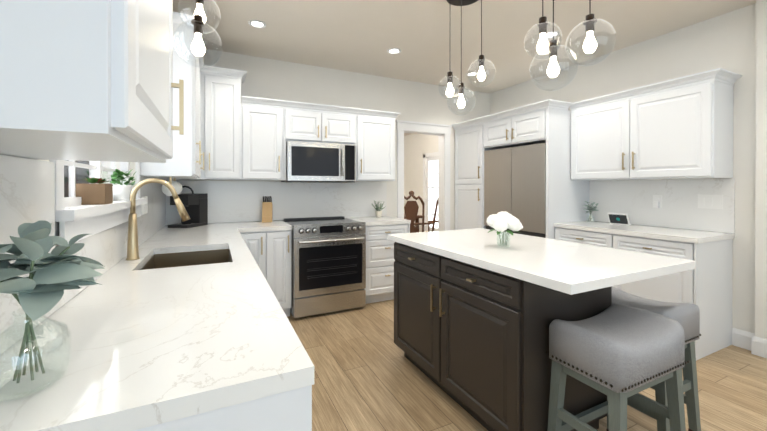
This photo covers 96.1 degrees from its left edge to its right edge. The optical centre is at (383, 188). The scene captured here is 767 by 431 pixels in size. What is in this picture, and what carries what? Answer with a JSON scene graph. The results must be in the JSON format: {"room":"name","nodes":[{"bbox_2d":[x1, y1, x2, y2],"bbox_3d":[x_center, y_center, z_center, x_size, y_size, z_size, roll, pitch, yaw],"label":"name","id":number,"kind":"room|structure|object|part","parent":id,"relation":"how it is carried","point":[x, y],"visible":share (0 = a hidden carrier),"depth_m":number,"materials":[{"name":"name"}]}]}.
{"room":"kitchen","nodes":[
{"label":"kitchen","id":0,"kind":"room"},
{"bbox_2d":[2,154,134,246],"bbox_3d":[-0.827,-0.078,0.446,0.200,2.740,6.820,0,0,-26],"label":"wall","id":1,"kind":"structure","parent":0,"point":[131,166],"depth_m":2.11,"materials":[{"name":"paint"}]},
{"bbox_2d":[0,0,179,167],"bbox_3d":[-0.667,-0.620,0.722,0.328,1.080,0.660,0,0,-26],"label":"upper cabinet","id":2,"kind":"object","parent":1,"relation":"attached to","point":[104,80],"depth_m":0.49,"materials":[{"name":"white paint"}]},
{"bbox_2d":[64,160,123,197],"bbox_3d":[-1.342,-0.444,1.606,0.006,1.000,1.160,0,0,-26],"label":"window","id":3,"kind":"structure","parent":1,"relation":"in","point":[104,172],"depth_m":1.53,"materials":[{"name":"clear glass"}]},
{"bbox_2d":[49,160,146,245],"bbox_3d":[-1.304,-0.429,1.625,0.125,1.210,1.320,0,0,-26],"label":"sill","id":4,"kind":"structure","parent":1,"relation":"attached to","point":[90,220],"depth_m":1.33,"materials":[{"name":"white wood"}]},
{"bbox_2d":[76,178,112,204],"bbox_3d":[-1.205,0.009,1.436,0.103,0.110,0.137,0,0,-26],"label":"box","id":5,"kind":"object","parent":4,"relation":"on","point":[94,194],"visible":1,"depth_m":1.40,"materials":[{"name":"brown wood"}]},
{"bbox_2d":[108,169,135,199],"bbox_3d":[-1.398,-0.023,1.860,0.123,0.169,0.148,0,0,-26],"label":"potted plant","id":6,"kind":"object","parent":4,"relation":"on","point":[121,191],"visible":0.96,"depth_m":1.83,"materials":[{"name":"white ceramic"}]},
{"bbox_3d":[-1.407,0.022,1.855,0.094,0.080,0.094,0,0,-26],"label":"pot","id":7,"kind":"part","parent":6,"relation":"part of","materials":[{"name":"white ceramic"}]},
{"bbox_2d":[141,196,146,214],"bbox_3d":[-1.612,0.113,2.312,0.009,0.120,0.075,0,0,-26],"label":"outlet","id":8,"kind":"object","parent":1,"relation":"attached to","point":[143,207],"depth_m":2.32,"materials":[{"name":"white plastic"}]},
{"bbox_2d":[140,13,199,179],"bbox_3d":[-1.551,-0.628,2.523,0.328,1.080,0.503,0,0,-26],"label":"upper cabinet","id":9,"kind":"object","parent":1,"relation":"attached to","point":[189,169],"depth_m":2.35,"materials":[{"name":"white paint"}]},
{"bbox_2d":[162,177,182,195],"bbox_3d":[-1.669,-0.017,2.728,0.116,0.142,0.320,0,0,-26],"label":"paper towel holder","id":10,"kind":"object","parent":9,"relation":"attached to","point":[175,184],"visible":0.65,"depth_m":2.61,"materials":[{"name":"white paper"}]},
{"bbox_2d":[0,154,386,353],"bbox_3d":[-0.249,0.169,2.306,2.473,0.508,3.748,0,0,-26],"label":"backsplash","id":11,"kind":"structure","parent":1,"relation":"attached to","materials":[{"name":"stone"}]},
{"bbox_2d":[200,60,203,179],"bbox_3d":[-1.771,-0.630,2.970,0.328,1.080,0.492,0,0,-26],"label":"upper cabinet","id":12,"kind":"object","parent":1,"relation":"attached to","point":[201,69],"depth_m":3.29,"materials":[{"name":"white paint"}]},
{"bbox_2d":[166,49,489,229],"bbox_3d":[-0.297,-0.096,4.438,4.670,2.740,0.120,0,0,-26],"label":"wall","id":13,"kind":"structure","parent":0,"point":[413,101],"depth_m":4.37,"materials":[{"name":"paint"}]},
{"bbox_2d":[204,65,243,179],"bbox_3d":[-1.661,-0.632,3.503,0.380,1.080,0.348,0,0,-26],"label":"upper cabinet","id":14,"kind":"object","parent":13,"relation":"attached to","point":[223,108],"depth_m":3.36,"materials":[{"name":"white paint"}]},
{"bbox_2d":[244,96,287,179],"bbox_3d":[-1.293,-0.508,3.684,0.438,0.830,0.348,0,0,-26],"label":"upper cabinet","id":15,"kind":"object","parent":13,"relation":"attached to","point":[265,119],"depth_m":3.53,"materials":[{"name":"white paint"}]},
{"bbox_2d":[288,101,355,143],"bbox_3d":[-0.756,-0.717,3.947,0.815,0.415,0.348,0,0,-26],"label":"upper cabinet","id":16,"kind":"object","parent":13,"relation":"attached to","point":[307,122],"depth_m":3.79,"materials":[{"name":"white paint"}]},
{"bbox_2d":[281,141,355,182],"bbox_3d":[-0.730,-0.288,3.900,0.756,0.428,0.430,0,0,-26],"label":"microwave","id":17,"kind":"object","parent":16,"relation":"attached to","point":[318,162],"visible":0.96,"depth_m":3.73,"materials":[{"name":"metal"}]},
{"bbox_2d":[354,108,395,180],"bbox_3d":[-0.167,-0.510,4.237,0.543,0.830,0.348,0,0,-26],"label":"upper cabinet","id":18,"kind":"object","parent":13,"relation":"attached to","point":[375,129],"depth_m":4.08,"materials":[{"name":"white paint"}]},
{"bbox_2d":[396,120,451,230],"bbox_3d":[0.544,0.179,4.847,0.910,2.185,0.178,0,0,-26],"label":"door frame","id":19,"kind":"structure","parent":13,"relation":"attached to","point":[442,132],"depth_m":4.93,"materials":[{"name":"white wood"}]},
{"bbox_2d":[404,134,437,231],"bbox_3d":[1.538,-0.111,7.790,0.120,2.740,4.280,0,0,-26],"label":"wall","id":20,"kind":"structure","parent":0,"point":[417,147],"depth_m":9.02,"materials":[{"name":"paint"}]},
{"bbox_2d":[423,152,437,231],"bbox_3d":[1.270,0.191,8.262,0.085,2.130,1.060,0,0,-26],"label":"door frame","id":21,"kind":"structure","parent":20,"relation":"attached to","point":[431,181],"depth_m":8.46,"materials":[{"name":"white plastic"}]},
{"bbox_2d":[173,0,755,92],"bbox_3d":[1.179,-1.503,1.425,4.670,0.100,6.820,0,0,-26],"label":"ceiling","id":22,"kind":"structure","parent":0,"point":[364,36],"depth_m":3.18,"materials":[{"name":"paint"}]},
{"bbox_2d":[173,0,222,67],"bbox_3d":[-0.874,-1.012,1.710,0.295,0.884,0.397,0,0,-26],"label":"light","id":23,"kind":"object","parent":22,"relation":"hanging from","point":[198,21],"visible":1,"depth_m":1.60,"materials":[{"name":"clear glass"}]},
{"bbox_2d":[248,20,265,27],"bbox_3d":[-1.115,-1.457,3.042,0.145,0.006,0.154,0,0,-26],"label":"recessed light","id":24,"kind":"object","parent":22,"relation":"in","point":[264,26],"depth_m":3.04,"materials":[{"name":"white plastic"}]},
{"bbox_3d":[-1.117,-1.458,3.049,0.099,0.002,0.099,0,0,-32],"label":"recessed ceiling light lense","id":25,"kind":"part","parent":24,"relation":"part of","materials":[{"name":"white plastic"}]},
{"bbox_2d":[387,48,400,53],"bbox_3d":[0.111,-1.460,3.646,0.142,0.006,0.151,0,0,-26],"label":"recessed light","id":26,"kind":"object","parent":22,"relation":"in","point":[388,50],"depth_m":3.65,"materials":[{"name":"white plastic"}]},
{"bbox_2d":[438,0,495,115],"bbox_3d":[0.619,-1.003,2.560,0.368,0.910,0.328,0,0,-26],"label":"pendant light","id":27,"kind":"object","parent":22,"relation":"hanging from","point":[481,76],"visible":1,"depth_m":2.56,"materials":[{"name":"clear glass"}]},
{"bbox_2d":[546,31,559,37],"bbox_3d":[1.590,-1.458,3.251,0.151,0.006,0.137,0,0,-26],"label":"recessed light","id":28,"kind":"object","parent":22,"relation":"in","point":[558,32],"depth_m":3.24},
{"bbox_2d":[524,0,615,90],"bbox_3d":[0.933,-0.978,1.736,0.336,0.952,0.358,0,0,-26],"label":"pendant light","id":29,"kind":"object","parent":22,"relation":"hanging from","point":[544,46],"visible":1,"depth_m":1.73,"materials":[{"name":"clear glass"}]},
{"bbox_2d":[287,299,766,430],"bbox_3d":[1.171,1.305,4.096,7.400,0.060,11.800,0,0,-26],"label":"floor","id":30,"kind":"structure","parent":0,"point":[369,375],"depth_m":2.23,"materials":[{"name":"brown wood"}]},
{"bbox_2d":[100,378,313,430],"bbox_3d":[-0.573,0.852,0.878,0.628,0.875,0.635,0,0,-26],"label":"base cabinet","id":31,"kind":"object","parent":30,"relation":"on","point":[285,408],"depth_m":0.68,"materials":[{"name":"white paint"}]},
{"bbox_2d":[0,222,313,430],"bbox_3d":[-1.165,0.389,2.087,0.633,0.039,3.335,0,0,-26],"label":"countertop","id":32,"kind":"structure","parent":31,"relation":"on","point":[146,344],"depth_m":0.83,"materials":[{"name":"white stone"}]},
{"bbox_2d":[0,221,104,401],"bbox_3d":[-0.682,0.204,0.669,0.218,0.341,0.298,0,0,-26],"label":"vase","id":33,"kind":"object","parent":32,"relation":"on","point":[55,273],"visible":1,"depth_m":0.66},
{"bbox_3d":[-0.682,0.304,0.663,0.120,0.142,0.150,0,0,-26],"label":"glass","id":34,"kind":"part","parent":33,"relation":"part of","materials":[{"name":"clear glass"}]},
{"bbox_2d":[124,178,189,261],"bbox_3d":[-1.222,0.157,1.885,0.294,0.427,0.119,0,0,-26],"label":"faucet","id":35,"kind":"object","parent":32,"relation":"on","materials":[{"name":"gold metal"}]},
{"bbox_2d":[140,246,231,269],"bbox_3d":[-1.095,0.501,1.949,0.472,0.208,0.702,0,0,-26],"label":"sink","id":36,"kind":"object","parent":32,"relation":"in","point":[210,253],"depth_m":2.23,"materials":[{"name":"brown metal"}]},
{"bbox_2d":[168,186,207,227],"bbox_3d":[-1.883,0.166,3.327,0.200,0.393,0.290,0,0,9],"label":"coffee maker","id":37,"kind":"object","parent":32,"relation":"on","point":[195,205],"visible":0.79,"depth_m":3.34,"materials":[{"name":"black plastic"}]},
{"bbox_2d":[240,230,267,277],"bbox_3d":[-1.377,0.840,3.493,0.275,0.875,0.628,0,0,-26],"label":"base cabinet","id":38,"kind":"object","parent":30,"relation":"on","point":[257,240],"depth_m":3.24,"materials":[{"name":"white paint"}]},
{"bbox_2d":[268,230,291,315],"bbox_3d":[-1.144,0.840,3.608,0.244,0.875,0.628,0,0,-26],"label":"base cabinet","id":39,"kind":"object","parent":30,"relation":"on","point":[279,241],"depth_m":3.34,"materials":[{"name":"white paint"}]},
{"bbox_2d":[236,222,291,229],"bbox_3d":[-1.254,0.382,3.549,0.496,0.039,0.633,0,0,-26],"label":"countertop","id":40,"kind":"structure","parent":39,"relation":"on","point":[239,225],"depth_m":3.36,"materials":[{"name":"white stone"}]},
{"bbox_2d":[262,196,272,221],"bbox_3d":[-1.270,0.220,3.769,0.100,0.281,0.135,0,0,-14],"label":"knife block","id":41,"kind":"object","parent":40,"relation":"on","point":[267,210],"visible":1,"depth_m":3.73,"materials":[{"name":"brown wood"}]},
{"bbox_2d":[282,216,365,317],"bbox_3d":[-0.661,0.808,3.765,0.750,0.937,0.740,0,0,-26],"label":"range","id":42,"kind":"object","parent":30,"relation":"on","point":[328,264],"visible":1,"depth_m":3.47,"materials":[{"name":"metal"}]},
{"bbox_2d":[364,222,410,303],"bbox_3d":[-0.092,0.838,4.124,0.575,0.875,0.628,0,0,-26],"label":"base cabinet","id":43,"kind":"object","parent":30,"relation":"on","point":[380,259],"depth_m":3.81,"materials":[{"name":"white paint"}]},
{"bbox_2d":[348,214,410,225],"bbox_3d":[-0.088,0.380,4.121,0.586,0.039,0.633,0,0,-26],"label":"countertop","id":44,"kind":"structure","parent":43,"relation":"on","point":[369,221],"depth_m":3.93,"materials":[{"name":"white stone"}]},
{"bbox_2d":[372,201,385,216],"bbox_3d":[-0.068,0.251,4.344,0.156,0.213,0.215,0,0,-26],"label":"potted plant","id":45,"kind":"object","parent":44,"relation":"on","point":[378,213],"visible":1,"depth_m":4.31,"materials":[{"name":"ceramic"}]},
{"bbox_3d":[-0.061,0.318,4.333,0.094,0.080,0.094,0,0,-26],"label":"pot","id":46,"kind":"part","parent":45,"relation":"part of","materials":[{"name":"ceramic"}]},
{"bbox_2d":[404,191,424,232],"bbox_3d":[0.377,0.652,5.697,0.576,1.247,0.582,0,0,-14],"label":"dining chair","id":47,"kind":"object","parent":30,"relation":"on","point":[411,208],"visible":0.33,"depth_m":5.45,"materials":[{"name":"brown wood"}]},
{"bbox_2d":[404,213,424,231],"bbox_3d":[-0.183,0.880,6.966,1.200,0.765,1.850,0,0,-26],"label":"dining table","id":48,"kind":"object","parent":30,"relation":"on","point":[417,218],"visible":0.08,"depth_m":6.41,"materials":[{"name":"brown wood"}]},
{"bbox_2d":[414,199,437,231],"bbox_3d":[0.815,0.650,5.980,0.582,1.247,0.576,0,0,42],"label":"dining chair","id":49,"kind":"object","parent":30,"relation":"on","point":[433,222],"visible":0.23,"depth_m":5.68,"materials":[{"name":"brown wood"}]},
{"bbox_2d":[452,116,485,229],"bbox_3d":[1.468,0.172,4.902,0.688,2.200,0.602,0,0,-26],"label":"tall cabinet","id":50,"kind":"object","parent":30,"relation":"on","point":[469,135],"depth_m":4.72,"materials":[{"name":"white paint"}]},
{"bbox_2d":[391,240,611,430],"bbox_3d":[0.625,0.841,2.227,0.697,0.885,1.230,0,0,-26],"label":"kitchen island","id":51,"kind":"object","parent":30,"relation":"on","point":[477,311],"depth_m":1.76,"materials":[{"name":"paint"}]},
{"bbox_2d":[387,228,694,295],"bbox_3d":[0.793,0.378,2.202,0.945,0.040,1.540,0,0,-26],"label":"island countertop","id":52,"kind":"structure","parent":51,"relation":"on","point":[569,268],"depth_m":1.76,"materials":[{"name":"white stone"}]},
{"bbox_2d":[486,211,522,246],"bbox_3d":[0.739,0.248,2.133,0.212,0.218,0.217,0,0,-26],"label":"vase","id":53,"kind":"object","parent":52,"relation":"on","point":[500,222],"visible":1,"depth_m":2.08,"materials":[{"name":"clear glass"}]},
{"bbox_2d":[484,143,545,237],"bbox_3d":[1.799,0.386,4.204,0.655,1.753,0.918,0,0,-26],"label":"fridge","id":54,"kind":"object","parent":30,"relation":"on","point":[514,181],"visible":0.23,"depth_m":3.95,"materials":[{"name":"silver metal"}]},
{"bbox_2d":[546,304,688,430],"bbox_3d":[1.049,0.937,1.559,0.509,0.698,0.338,0,0,-26],"label":"stool","id":55,"kind":"object","parent":30,"relation":"on","point":[618,355],"visible":1,"depth_m":1.48,"materials":[{"name":"grey fabric"}]},
{"bbox_3d":[1.049,0.682,1.558,0.500,0.189,0.330,0,0,-26],"label":"seat","id":56,"kind":"part","parent":55,"relation":"part of","materials":[{"name":"grey fabric"}]},
{"bbox_2d":[553,178,734,359],"bbox_3d":[2.325,0.595,3.226,0.630,1.368,1.211,0,0,-26],"label":"base cabinet","id":57,"kind":"object","parent":30,"relation":"on","point":[705,285],"visible":0.58,"depth_m":2.90,"materials":[{"name":"white paint"}]},
{"bbox_2d":[553,221,734,243],"bbox_3d":[2.334,0.384,3.230,0.608,0.039,1.211,0,0,-26],"label":"countertop","id":58,"kind":"structure","parent":57,"relation":"on","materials":[{"name":"stone"}]},
{"bbox_2d":[582,201,598,221],"bbox_3d":[2.260,0.249,3.747,0.155,0.223,0.158,0,0,-26],"label":"vase","id":59,"kind":"object","parent":58,"relation":"on","point":[593,208],"visible":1,"depth_m":3.75,"materials":[{"name":"clear glass"}]},
{"bbox_2d":[607,213,630,224],"bbox_3d":[2.394,0.303,3.483,0.120,0.118,0.190,0,0,-26],"label":"smart display","id":60,"kind":"object","parent":58,"relation":"on","point":[619,218],"visible":1,"depth_m":3.46,"materials":[{"name":"white plastic"}]},
{"bbox_2d":[612,286,700,430],"bbox_3d":[1.389,0.935,1.940,0.338,0.698,0.509,0,0,-26],"label":"stool","id":61,"kind":"object","parent":30,"relation":"on","point":[686,316],"visible":0.15,"depth_m":1.78,"materials":[{"name":"grey fabric"}]},
{"bbox_3d":[1.389,0.680,1.938,0.330,0.189,0.500,0,0,-26],"label":"seat","id":62,"kind":"part","parent":61,"relation":"part of","materials":[{"name":"grey fabric"}]},
{"bbox_2d":[490,0,766,338],"bbox_3d":[3.151,-0.087,2.333,0.195,2.740,6.700,0,0,-26],"label":"wall","id":63,"kind":"structure","parent":0,"point":[735,41],"depth_m":2.81,"materials":[{"name":"paint"}]},
{"bbox_2d":[484,99,571,150],"bbox_3d":[1.809,-0.725,4.205,0.688,0.400,0.944,0,0,-26],"label":"upper cabinet","id":64,"kind":"object","parent":63,"relation":"attached to","point":[548,122],"depth_m":3.81,"materials":[{"name":"white paint"}]},
{"bbox_2d":[570,68,741,179],"bbox_3d":[2.445,-0.506,3.259,0.380,0.830,1.249,0,0,-26],"label":"upper cabinet","id":65,"kind":"object","parent":63,"relation":"attached to","point":[679,128],"visible":1,"depth_m":3.00,"materials":[{"name":"white paint"}]},
{"bbox_2d":[653,195,661,207],"bbox_3d":[2.608,0.119,3.293,0.037,0.120,0.075,0,0,-26],"label":"outlet","id":66,"kind":"object","parent":63,"relation":"attached to","point":[657,199],"depth_m":3.28,"materials":[{"name":"white plastic"}]},
{"bbox_2d":[589,178,734,232],"bbox_3d":[2.603,0.136,3.360,0.011,0.451,1.211,0,0,-26],"label":"backsplash","id":67,"kind":"structure","parent":63,"relation":"attached to","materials":[{"name":"stone"}]},
{"bbox_2d":[698,194,722,208],"bbox_3d":[2.793,0.110,2.948,0.009,0.120,0.165,0,0,-26],"label":"outlet","id":68,"kind":"object","parent":63,"relation":"attached to","point":[710,201],"depth_m":2.94,"materials":[{"name":"white plastic"}]},
{"bbox_2d":[732,328,766,357],"bbox_3d":[1.234,1.206,3.856,6.500,0.140,11.110,0,0,-26],"label":"baseboard","id":69,"kind":"structure","parent":63,"relation":"attached to","point":[753,343],"depth_m":2.73,"materials":[{"name":"white wood"}]}
]}

